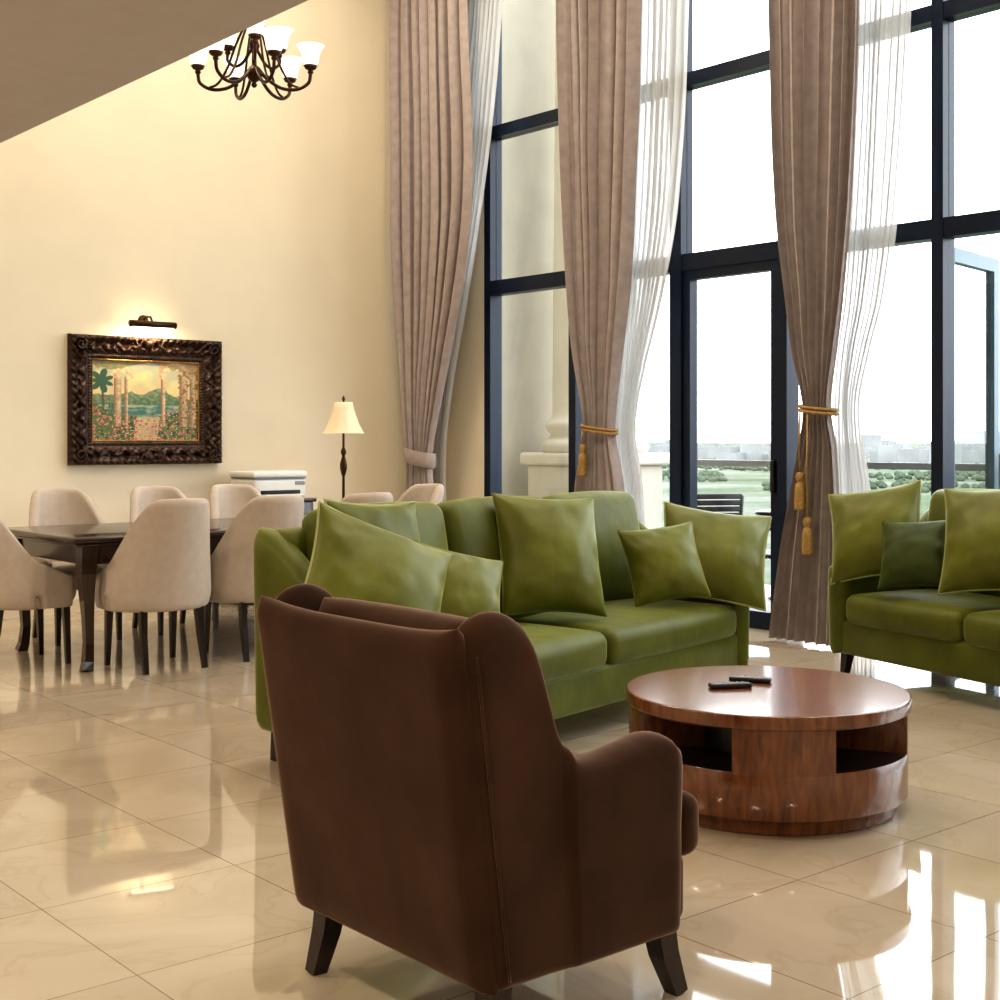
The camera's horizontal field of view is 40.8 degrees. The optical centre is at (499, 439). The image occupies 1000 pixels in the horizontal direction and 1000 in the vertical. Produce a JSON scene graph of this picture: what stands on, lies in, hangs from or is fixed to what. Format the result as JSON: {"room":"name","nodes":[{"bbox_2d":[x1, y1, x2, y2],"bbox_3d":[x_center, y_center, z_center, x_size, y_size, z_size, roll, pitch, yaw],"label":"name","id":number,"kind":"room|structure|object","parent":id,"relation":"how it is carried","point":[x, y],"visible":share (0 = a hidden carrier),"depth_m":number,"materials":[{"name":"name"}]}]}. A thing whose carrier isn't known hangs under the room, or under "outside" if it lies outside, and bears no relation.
{"room":"living room","nodes":[
{"label":"living room","id":0,"kind":"room"},
{"bbox_2d":[0,0,307,142],"bbox_3d":[-2.371,-1.685,2.447,5.550,0.270,12.800,0,0,-40],"label":"ceiling","id":1,"kind":"structure","parent":0,"point":[57,57],"depth_m":5.24,"materials":[{"name":"paint"}]},
{"bbox_2d":[0,0,405,598],"bbox_3d":[-4.763,-1.700,8.941,10.700,6.000,0.200,0,0,-40],"label":"wall","id":2,"kind":"structure","parent":0,"point":[257,225],"depth_m":10.99,"materials":[{"name":"paint"}]},
{"bbox_2d":[3,599,103,618],"bbox_3d":[-4.683,1.250,8.869,10.330,0.100,0.015,0,0,-40],"label":"baseboard","id":3,"kind":"structure","parent":2,"relation":"attached to","point":[75,608],"depth_m":9.99,"materials":[{"name":"stone"}]},
{"bbox_2d":[67,333,221,464],"bbox_3d":[-2.735,-0.305,10.461,1.260,0.990,0.098,0,0,-40],"label":"framed painting","id":4,"kind":"object","parent":2,"relation":"attached to","point":[131,400],"visible":1,"depth_m":10.46,"materials":[{"name":"brown wood"}]},
{"bbox_2d":[128,315,176,329],"bbox_3d":[-2.722,-0.916,10.415,0.380,0.117,0.200,0,0,-40],"label":"picture light","id":5,"kind":"object","parent":2,"relation":"attached to","point":[142,322],"visible":1,"depth_m":10.36,"materials":[{"name":"brown metal"}]},
{"bbox_2d":[132,326,172,329],"bbox_3d":[-2.675,-0.870,10.358,0.340,0.024,0.024,0,0,-40],"label":"diffuser","id":6,"kind":"object","parent":5,"relation":"attached to","point":[151,327],"depth_m":10.36,"materials":[{"name":"white plastic"}]},
{"bbox_2d":[446,0,483,500],"bbox_3d":[-0.376,-1.700,11.908,0.170,6.000,0.950,0,0,-40],"label":"wall","id":7,"kind":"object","parent":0,"point":[465,433],"visible":0.02,"depth_m":11.63,"materials":[{"name":"paint"}]},
{"bbox_2d":[0,603,999,999],"bbox_3d":[-0.515,1.350,4.087,10.500,0.100,12.900,0,0,-40],"label":"floor","id":8,"kind":"structure","parent":0,"point":[145,855],"depth_m":4.07,"materials":[{"name":"tile"}]},
{"bbox_2d":[0,519,75,663],"bbox_3d":[-2.858,0.813,7.804,0.684,0.981,0.627,0,0,-40],"label":"dining chair","id":9,"kind":"object","parent":8,"relation":"on","point":[25,583],"visible":1,"depth_m":7.59,"materials":[{"name":"beige fabric"}]},
{"bbox_2d":[29,488,121,645],"bbox_3d":[-2.815,0.813,8.839,0.627,0.981,0.684,0,0,-40],"label":"dining chair","id":10,"kind":"object","parent":8,"relation":"on","point":[48,506],"visible":0.22,"depth_m":8.99,"materials":[{"name":"beige fabric"}]},
{"bbox_2d":[95,498,210,674],"bbox_3d":[-1.934,0.813,7.692,0.627,0.981,0.684,0,0,-40],"label":"dining chair","id":11,"kind":"object","parent":8,"relation":"on","point":[162,563],"visible":0.98,"depth_m":7.47,"materials":[{"name":"beige fabric"}]},
{"bbox_2d":[8,515,304,671],"bbox_3d":[-1.771,0.927,8.659,2.500,0.774,1.160,0,0,-40],"label":"dining table","id":12,"kind":"object","parent":8,"relation":"on","point":[87,546],"visible":0.47,"depth_m":7.65,"materials":[{"name":"brown wood"}]},
{"bbox_2d":[130,485,218,635],"bbox_3d":[-2.281,0.813,9.292,0.627,0.981,0.684,0,0,-40],"label":"dining chair","id":13,"kind":"object","parent":8,"relation":"on","point":[141,497],"visible":0.1,"depth_m":9.37,"materials":[{"name":"beige fabric"}]},
{"bbox_2d":[210,484,261,619],"bbox_3d":[-1.816,0.813,9.687,0.627,0.981,0.684,0,0,-40],"label":"dining chair","id":14,"kind":"object","parent":8,"relation":"on","point":[226,500],"visible":0.08,"depth_m":9.88,"materials":[{"name":"beige fabric"}]},
{"bbox_2d":[203,495,303,661],"bbox_3d":[-1.459,0.813,8.121,0.627,0.981,0.684,0,0,-40],"label":"dining chair","id":15,"kind":"object","parent":8,"relation":"on","point":[232,560],"visible":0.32,"depth_m":7.88,"materials":[{"name":"beige fabric"}]},
{"bbox_2d":[231,497,316,604],"bbox_3d":[-1.902,0.887,10.870,0.700,0.835,0.460,0,0,-40],"label":"base cabinet","id":16,"kind":"object","parent":8,"relation":"on","point":[308,502],"visible":0.11,"depth_m":10.88,"materials":[{"name":"brown wood"}]},
{"bbox_2d":[229,470,306,496],"bbox_3d":[-1.854,0.355,10.845,0.500,0.210,0.460,0,0,-40],"label":"printer","id":17,"kind":"object","parent":16,"relation":"on","point":[267,482],"visible":0.9,"depth_m":10.72,"materials":[{"name":"white plastic"}]},
{"bbox_2d":[262,494,302,495],"bbox_3d":[-1.738,0.440,10.707,0.340,0.010,0.100,0,0,-40],"label":"tray","id":18,"kind":"object","parent":17,"relation":"on","point":[262,494],"depth_m":10.70,"materials":[{"name":"white plastic"}]},
{"bbox_2d":[323,396,363,498],"bbox_3d":[-1.285,0.468,11.039,0.344,1.665,0.334,0,0,-40],"label":"floor lamp","id":19,"kind":"object","parent":8,"relation":"on","point":[343,419],"visible":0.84,"depth_m":10.96,"materials":[{"name":"beige fabric"}]},
{"bbox_2d":[341,492,392,503],"bbox_3d":[-0.958,0.813,8.520,0.627,0.981,0.684,0,0,-40],"label":"dining chair","id":20,"kind":"object","parent":8,"relation":"on","point":[358,498],"visible":0.04,"depth_m":8.23,"materials":[{"name":"beige fabric"}]},
{"bbox_2d":[397,483,443,503],"bbox_3d":[-0.713,0.813,9.780,0.684,0.981,0.627,0,0,-40],"label":"dining chair","id":21,"kind":"object","parent":8,"relation":"on","point":[430,492],"visible":0.09,"depth_m":9.99,"materials":[{"name":"beige fabric"}]},
{"bbox_2d":[257,583,698,999],"bbox_3d":[-0.039,0.830,3.205,0.824,0.957,0.809,0,0,-40],"label":"wingback armchair","id":22,"kind":"object","parent":8,"relation":"on","point":[437,811],"visible":1,"depth_m":2.87,"materials":[{"name":"brown fabric"}]},
{"bbox_2d":[484,19,501,496],"bbox_3d":[-0.059,-1.600,11.488,0.130,5.800,0.080,0,0,-40],"label":"window frame","id":23,"kind":"structure","parent":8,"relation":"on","point":[493,183],"depth_m":11.45,"materials":[{"name":"metal"}]},
{"bbox_2d":[253,491,771,761],"bbox_3d":[0.166,0.770,6.118,1.017,1.067,3.010,0,0,38],"label":"sofa","id":24,"kind":"object","parent":8,"relation":"on","point":[604,600],"visible":0.77,"depth_m":6.08,"materials":[{"name":"fabric"}]},
{"bbox_2d":[327,501,419,541],"bbox_3d":[-0.509,0.490,5.582,0.236,0.480,0.520,-15,-13,39],"label":"throw pillow","id":25,"kind":"object","parent":24,"relation":"on","point":[400,518],"depth_m":5.59,"materials":[{"name":"green fabric"}]},
{"bbox_2d":[302,502,448,560],"bbox_3d":[-0.504,0.565,5.718,0.280,0.602,0.788,-11,-7,38],"label":"cushion","id":26,"kind":"object","parent":24,"relation":"on","point":[429,522],"depth_m":5.68,"materials":[{"name":"green fabric"}]},
{"bbox_2d":[307,504,451,611],"bbox_3d":[-0.478,0.565,5.201,0.600,0.520,0.291,24,-39,-20],"label":"throw pillow","id":27,"kind":"object","parent":24,"relation":"on","point":[352,558],"depth_m":5.12,"materials":[{"name":"green fabric"}]},
{"bbox_2d":[415,541,502,617],"bbox_3d":[-0.172,0.630,5.444,0.400,0.400,0.222,15,-34,-21],"label":"throw pillow","id":28,"kind":"object","parent":24,"relation":"on","point":[470,585],"depth_m":5.38,"materials":[{"name":"green fabric"}]},
{"bbox_2d":[436,496,543,619],"bbox_3d":[-0.015,0.565,6.338,0.280,0.602,0.788,-11,-7,38],"label":"cushion","id":29,"kind":"object","parent":24,"relation":"on","point":[473,526],"depth_m":6.11,"materials":[{"name":"green fabric"}]},
{"bbox_2d":[493,493,605,615],"bbox_3d":[0.228,0.530,6.211,0.520,0.580,0.285,3,-21,-22],"label":"throw pillow","id":30,"kind":"object","parent":24,"relation":"on","point":[547,548],"depth_m":6.10,"materials":[{"name":"green fabric"}]},
{"bbox_2d":[517,622,606,681],"bbox_3d":[-0.161,0.925,5.700,0.768,0.221,1.175,0,0,38],"label":"seat cushion","id":31,"kind":"object","parent":24,"relation":"on","point":[564,654],"depth_m":5.74,"materials":[{"name":"green fabric"}]},
{"bbox_2d":[542,491,639,600],"bbox_3d":[0.473,0.565,6.959,0.280,0.602,0.788,-11,-7,38],"label":"cushion","id":32,"kind":"object","parent":24,"relation":"on","point":[614,511],"depth_m":6.91,"materials":[{"name":"green fabric"}]},
{"bbox_2d":[515,598,735,663],"bbox_3d":[0.571,0.925,6.631,0.768,0.221,1.175,0,0,38],"label":"seat cushion","id":33,"kind":"object","parent":24,"relation":"on","point":[670,631],"depth_m":6.37,"materials":[{"name":"green fabric"}]},
{"bbox_2d":[618,522,710,605],"bbox_3d":[0.818,0.615,6.701,0.400,0.400,0.226,-6,-23,-14],"label":"throw pillow","id":34,"kind":"object","parent":24,"relation":"on","point":[664,563],"depth_m":6.62,"materials":[{"name":"green fabric"}]},
{"bbox_2d":[665,503,769,608],"bbox_3d":[1.103,0.595,6.935,0.560,0.520,0.291,8,-28,3],"label":"throw pillow","id":35,"kind":"object","parent":24,"relation":"on","point":[731,548],"depth_m":6.82,"materials":[{"name":"green fabric"}]},
{"bbox_2d":[569,333,582,492],"bbox_3d":[0.620,-1.600,10.687,0.130,5.800,0.080,0,0,-40],"label":"mullion","id":36,"kind":"object","parent":8,"relation":"on","point":[575,414],"visible":0.02,"depth_m":10.64,"materials":[{"name":"metal"}]},
{"bbox_2d":[491,108,557,140],"bbox_3d":[0.626,-2.610,10.680,0.120,0.100,2.120,0,0,-40],"label":"transom","id":37,"kind":"object","parent":36,"relation":"attached to","point":[548,119],"visible":0.21,"depth_m":11.10,"materials":[{"name":"metal"}]},
{"bbox_2d":[491,262,669,295],"bbox_3d":[0.626,-1.290,10.680,0.120,0.120,2.120,0,0,-40],"label":"transom","id":38,"kind":"object","parent":36,"relation":"attached to","point":[553,280],"visible":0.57,"depth_m":11.05,"materials":[{"name":"metal"}]},
{"bbox_2d":[670,0,696,508],"bbox_3d":[1.351,-1.600,9.825,0.130,5.800,0.180,0,0,-40],"label":"mullion","id":39,"kind":"object","parent":8,"relation":"on","point":[683,236],"depth_m":9.78,"materials":[{"name":"metal"}]},
{"bbox_2d":[686,50,769,90],"bbox_3d":[1.645,-2.610,9.478,0.120,0.100,0.870,0,0,-40],"label":"transom","id":40,"kind":"object","parent":39,"relation":"attached to","point":[759,62],"visible":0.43,"depth_m":9.46,"materials":[{"name":"metal"}]},
{"bbox_2d":[681,241,776,270],"bbox_3d":[1.645,-1.290,9.478,0.120,0.120,0.870,0,0,-40],"label":"transom","id":41,"kind":"object","parent":39,"relation":"attached to","point":[767,250],"visible":0.71,"depth_m":9.43,"materials":[{"name":"metal"}]},
{"bbox_2d":[690,260,770,280],"bbox_3d":[1.641,-1.195,9.475,0.080,0.070,0.730,0,0,-40],"label":"rail","id":42,"kind":"object","parent":39,"relation":"attached to","point":[764,266],"visible":0.86,"depth_m":9.44,"materials":[{"name":"metal"}]},
{"bbox_2d":[749,609,770,629],"bbox_3d":[1.641,1.240,9.475,0.080,0.120,0.730,0,0,-40],"label":"rail","id":43,"kind":"object","parent":8,"relation":"on","point":[758,619],"visible":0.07,"depth_m":9.25,"materials":[{"name":"metal"}]},
{"bbox_2d":[626,665,911,836],"bbox_3d":[0.959,1.099,4.852,1.008,0.403,1.008,0,0,4],"label":"round coffee table","id":44,"kind":"object","parent":8,"relation":"on","point":[806,751],"visible":0.91,"depth_m":4.47,"materials":[{"name":"brown wood"}]},
{"bbox_2d":[708,681,751,688],"bbox_3d":[0.833,0.886,4.862,0.155,0.020,0.042,0,0,-8],"label":"remote control","id":45,"kind":"object","parent":44,"relation":"on","point":[720,685],"visible":1,"depth_m":4.85,"materials":[{"name":"black plastic"}]},
{"bbox_2d":[729,675,771,683],"bbox_3d":[0.928,0.886,4.982,0.155,0.020,0.042,0,0,20],"label":"remote control","id":46,"kind":"object","parent":44,"relation":"on","point":[752,679],"visible":0.99,"depth_m":4.97,"materials":[{"name":"black plastic"}]},
{"bbox_2d":[770,259,776,611],"bbox_3d":[1.885,0.035,9.157,0.120,2.530,0.070,0,0,-40],"label":"stile","id":47,"kind":"object","parent":8,"relation":"on","point":[773,261],"depth_m":9.15,"materials":[{"name":"metal"}]},
{"bbox_2d":[777,238,798,564],"bbox_3d":[1.952,-1.600,9.116,0.130,5.800,0.080,0,0,-40],"label":"mullion","id":48,"kind":"object","parent":8,"relation":"on","point":[787,382],"visible":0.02,"depth_m":9.08,"materials":[{"name":"metal"}]},
{"bbox_2d":[828,479,999,686],"bbox_3d":[2.615,0.758,6.837,0.894,1.091,2.133,0,0,-26],"label":"sofa","id":49,"kind":"object","parent":8,"relation":"on","point":[907,588],"visible":1,"depth_m":6.99,"materials":[{"name":"fabric"}]},
{"bbox_2d":[829,481,919,582],"bbox_3d":[2.069,0.510,7.402,0.530,0.530,0.274,-12,-29,33],"label":"throw pillow","id":50,"kind":"object","parent":49,"relation":"on","point":[861,521],"depth_m":7.33,"materials":[{"name":"green fabric"}]},
{"bbox_2d":[878,520,945,587],"bbox_3d":[2.191,0.600,7.083,0.380,0.380,0.208,-5,-27,34],"label":"throw pillow","id":51,"kind":"object","parent":49,"relation":"on","point":[910,552],"depth_m":7.02,"materials":[{"name":"green fabric"}]},
{"bbox_2d":[846,589,999,641],"bbox_3d":[2.393,0.925,7.148,0.768,0.221,0.850,0,0,-26],"label":"seat cushion","id":52,"kind":"object","parent":49,"relation":"on","point":[886,615],"depth_m":6.99,"materials":[{"name":"green fabric"}]},
{"bbox_2d":[925,489,999,596],"bbox_3d":[2.645,0.565,7.271,0.280,0.602,0.858,10,-4,-26],"label":"cushion","id":53,"kind":"object","parent":49,"relation":"on","point":[937,501],"depth_m":7.50,"materials":[{"name":"green fabric"}]},
{"bbox_2d":[939,490,999,592],"bbox_3d":[2.492,0.500,6.740,0.560,0.560,0.308,-5,-23,38],"label":"throw pillow","id":54,"kind":"object","parent":49,"relation":"on","point":[969,549],"depth_m":6.71,"materials":[{"name":"green fabric"}]},
{"bbox_2d":[964,609,999,650],"bbox_3d":[2.770,0.925,6.375,0.768,0.221,0.850,0,0,-26],"label":"seat cushion","id":55,"kind":"object","parent":49,"relation":"on","point":[982,628],"depth_m":6.47,"materials":[{"name":"green fabric"}]},
{"bbox_2d":[931,0,954,495],"bbox_3d":[2.709,-1.600,8.224,0.130,5.800,0.080,0,0,-40],"label":"mullion","id":56,"kind":"object","parent":8,"relation":"on","point":[942,32],"visible":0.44,"depth_m":8.19,"materials":[{"name":"metal"}]},
{"bbox_3d":[4.080,-1.600,6.607,0.130,5.800,0.080,0,0,-40],"label":"mullion","id":57,"kind":"object","parent":8,"relation":"on","visible":0},
{"bbox_2d":[848,210,999,246],"bbox_3d":[3.999,-1.290,6.702,0.120,0.120,6.250,0,0,-40],"label":"transom","id":58,"kind":"object","parent":57,"relation":"attached to","point":[987,222],"depth_m":8.10,"materials":[{"name":"metal"}]},
{"bbox_2d":[910,0,999,32],"bbox_3d":[3.999,-2.610,6.702,0.120,0.100,6.250,0,0,-40],"label":"transom","id":59,"kind":"object","parent":57,"relation":"attached to","point":[953,10],"depth_m":8.11,"materials":[{"name":"metal"}]},
{"bbox_2d":[502,0,555,495],"bbox_3d":[0.086,-2.575,13.349,2.400,8.250,0.350,0,0,-40],"label":"wall","id":60,"kind":"structure","parent":0,"point":[528,26],"depth_m":13.27,"materials":[{"name":"paint"}]},
{"bbox_2d":[556,0,641,491],"bbox_3d":[0.708,-1.620,9.956,0.128,5.800,0.922,0,0,-40],"label":"drape","id":61,"kind":"object","parent":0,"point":[598,42],"depth_m":9.89,"materials":[{"name":"beige fabric"}]},
{"bbox_2d":[749,584,770,610],"bbox_3d":[4.269,1.435,8.340,2.300,0.230,13.200,0,0,-40],"label":"floor","id":62,"kind":"structure","parent":0,"point":[767,587],"depth_m":11.27,"materials":[{"name":"tile"}]},
{"bbox_2d":[528,465,661,528],"bbox_3d":[0.913,0.780,12.916,0.920,1.080,0.920,0,0,-40],"label":"pedestal","id":63,"kind":"object","parent":62,"relation":"on","point":[543,480],"visible":0.18,"depth_m":12.77,"materials":[{"name":"stone"}]},
{"bbox_2d":[520,452,669,465],"bbox_3d":[0.913,0.180,12.916,1.040,0.120,1.040,0,0,-40],"label":"ledge","id":64,"kind":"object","parent":63,"relation":"on","point":[526,458],"depth_m":12.70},
{"bbox_2d":[541,31,648,452],"bbox_3d":[0.913,-2.640,12.916,1.040,5.520,1.040,0,0,-40],"label":"column","id":65,"kind":"structure","parent":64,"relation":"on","point":[557,426],"depth_m":12.72,"materials":[{"name":"stone"}]},
{"bbox_2d":[697,494,743,514],"bbox_3d":[1.740,0.884,11.409,0.516,0.874,0.521,0,0,-10],"label":"balcony chair","id":66,"kind":"object","parent":62,"relation":"on","point":[708,505],"visible":0.16,"depth_m":11.18,"materials":[{"name":"black plastic"}]},
{"bbox_2d":[755,510,770,599],"bbox_3d":[2.407,0.955,11.154,0.580,0.730,0.580,0,0,-40],"label":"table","id":67,"kind":"object","parent":62,"relation":"on","point":[757,512],"visible":0.15,"depth_m":11.10,"materials":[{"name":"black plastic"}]},
{"bbox_2d":[765,524,770,558],"bbox_3d":[2.015,0.884,10.366,0.521,0.874,0.516,0,0,0],"label":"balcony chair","id":68,"kind":"object","parent":62,"relation":"on","point":[768,552],"visible":0.04,"depth_m":10.14,"materials":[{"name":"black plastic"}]},
{"bbox_2d":[669,460,984,470],"bbox_3d":[5.442,0.752,8.418,0.070,1.135,11.800,0,0,-40],"label":"balcony railing","id":69,"kind":"object","parent":62,"relation":"on","point":[746,463],"visible":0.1,"depth_m":11.08,"materials":[{"name":"metal"}]},
{"bbox_2d":[985,258,999,488],"bbox_3d":[3.285,0.050,8.909,0.105,2.500,0.090,0,0,40],"label":"stile","id":70,"kind":"object","parent":62,"relation":"on","point":[991,278],"depth_m":8.90,"materials":[{"name":"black metal"}]},
{"bbox_3d":[-0.559,-4.800,3.984,10.700,0.200,13.200,0,0,-40],"label":"ceiling","id":71,"kind":"structure","parent":0,"visible":0},
{"bbox_2d":[189,20,323,100],"bbox_3d":[-1.571,-3.462,8.593,0.847,2.466,0.877,0,0,-40],"label":"chandelier","id":72,"kind":"object","parent":71,"relation":"hanging from","point":[275,38],"visible":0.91,"depth_m":8.57,"materials":[{"name":"brown metal"}]},
{"bbox_3d":[3.003,-4.600,7.923,0.170,0.200,9.500,0,0,-40],"label":"lintel","id":73,"kind":"object","parent":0,"visible":0},
{"bbox_3d":[1.663,-4.560,9.133,0.310,0.038,7.780,0,0,-40],"label":"curtain rod","id":74,"kind":"object","parent":73,"relation":"attached to","visible":0},
{"bbox_2d":[389,0,502,501],"bbox_3d":[-0.477,-1.620,11.420,0.293,5.800,1.452,0,0,-40],"label":"curtain","id":75,"kind":"object","parent":74,"relation":"hanging from","point":[444,57],"visible":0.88,"depth_m":11.44,"materials":[{"name":"beige fabric"}]},
{"bbox_2d":[556,0,688,524],"bbox_3d":[0.875,-1.620,9.840,1.300,5.800,0.291,0,0,40],"label":"curtain","id":76,"kind":"object","parent":74,"relation":"hanging from","point":[622,64],"visible":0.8,"depth_m":9.83,"materials":[{"name":"brown fabric"}]},
{"bbox_2d":[768,0,858,645],"bbox_3d":[1.983,-1.620,8.453,0.124,5.800,0.744,0,0,-40],"label":"drape","id":77,"kind":"object","parent":74,"relation":"hanging from","point":[813,44],"depth_m":8.47,"materials":[{"name":"beige fabric"}]},
{"bbox_2d":[768,0,911,645],"bbox_3d":[2.094,-1.620,8.378,0.994,5.800,0.287,0,0,37],"label":"curtain","id":78,"kind":"object","parent":74,"relation":"hanging from","point":[839,69],"visible":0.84,"depth_m":8.39,"materials":[{"name":"brown fabric"}]},
{"label":"outside","id":79,"kind":"structure","parent":0,"visible":0},
{"bbox_2d":[649,443,984,584],"bbox_3d":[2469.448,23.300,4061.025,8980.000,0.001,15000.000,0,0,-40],"label":"ground","id":80,"kind":"structure","parent":79,"point":[747,483],"depth_m":659.46,"materials":[{"name":"green plant"}]},
{"bbox_2d":[648,431,999,463],"bbox_3d":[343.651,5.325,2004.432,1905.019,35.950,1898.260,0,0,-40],"label":"city skyline","id":81,"kind":"object","parent":80,"relation":"on","point":[971,449],"visible":0.28,"depth_m":1345.87},
{"bbox_2d":[661,462,999,492],"bbox_3d":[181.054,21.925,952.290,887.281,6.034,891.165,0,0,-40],"label":"trees","id":82,"kind":"object","parent":80,"relation":"on","point":[712,476],"visible":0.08,"depth_m":790.23,"materials":[{"name":"green plant"}]},
{"label":"stile","id":83,"kind":"object","parent":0,"visible":0},
{"bbox_2d":[955,247,993,271],"bbox_3d":[3.022,-1.155,8.634,0.060,0.090,0.670,0,0,40],"label":"rail","id":84,"kind":"object","parent":83,"relation":"attached to","point":[964,258],"visible":0.79,"depth_m":8.61,"materials":[{"name":"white metal"}]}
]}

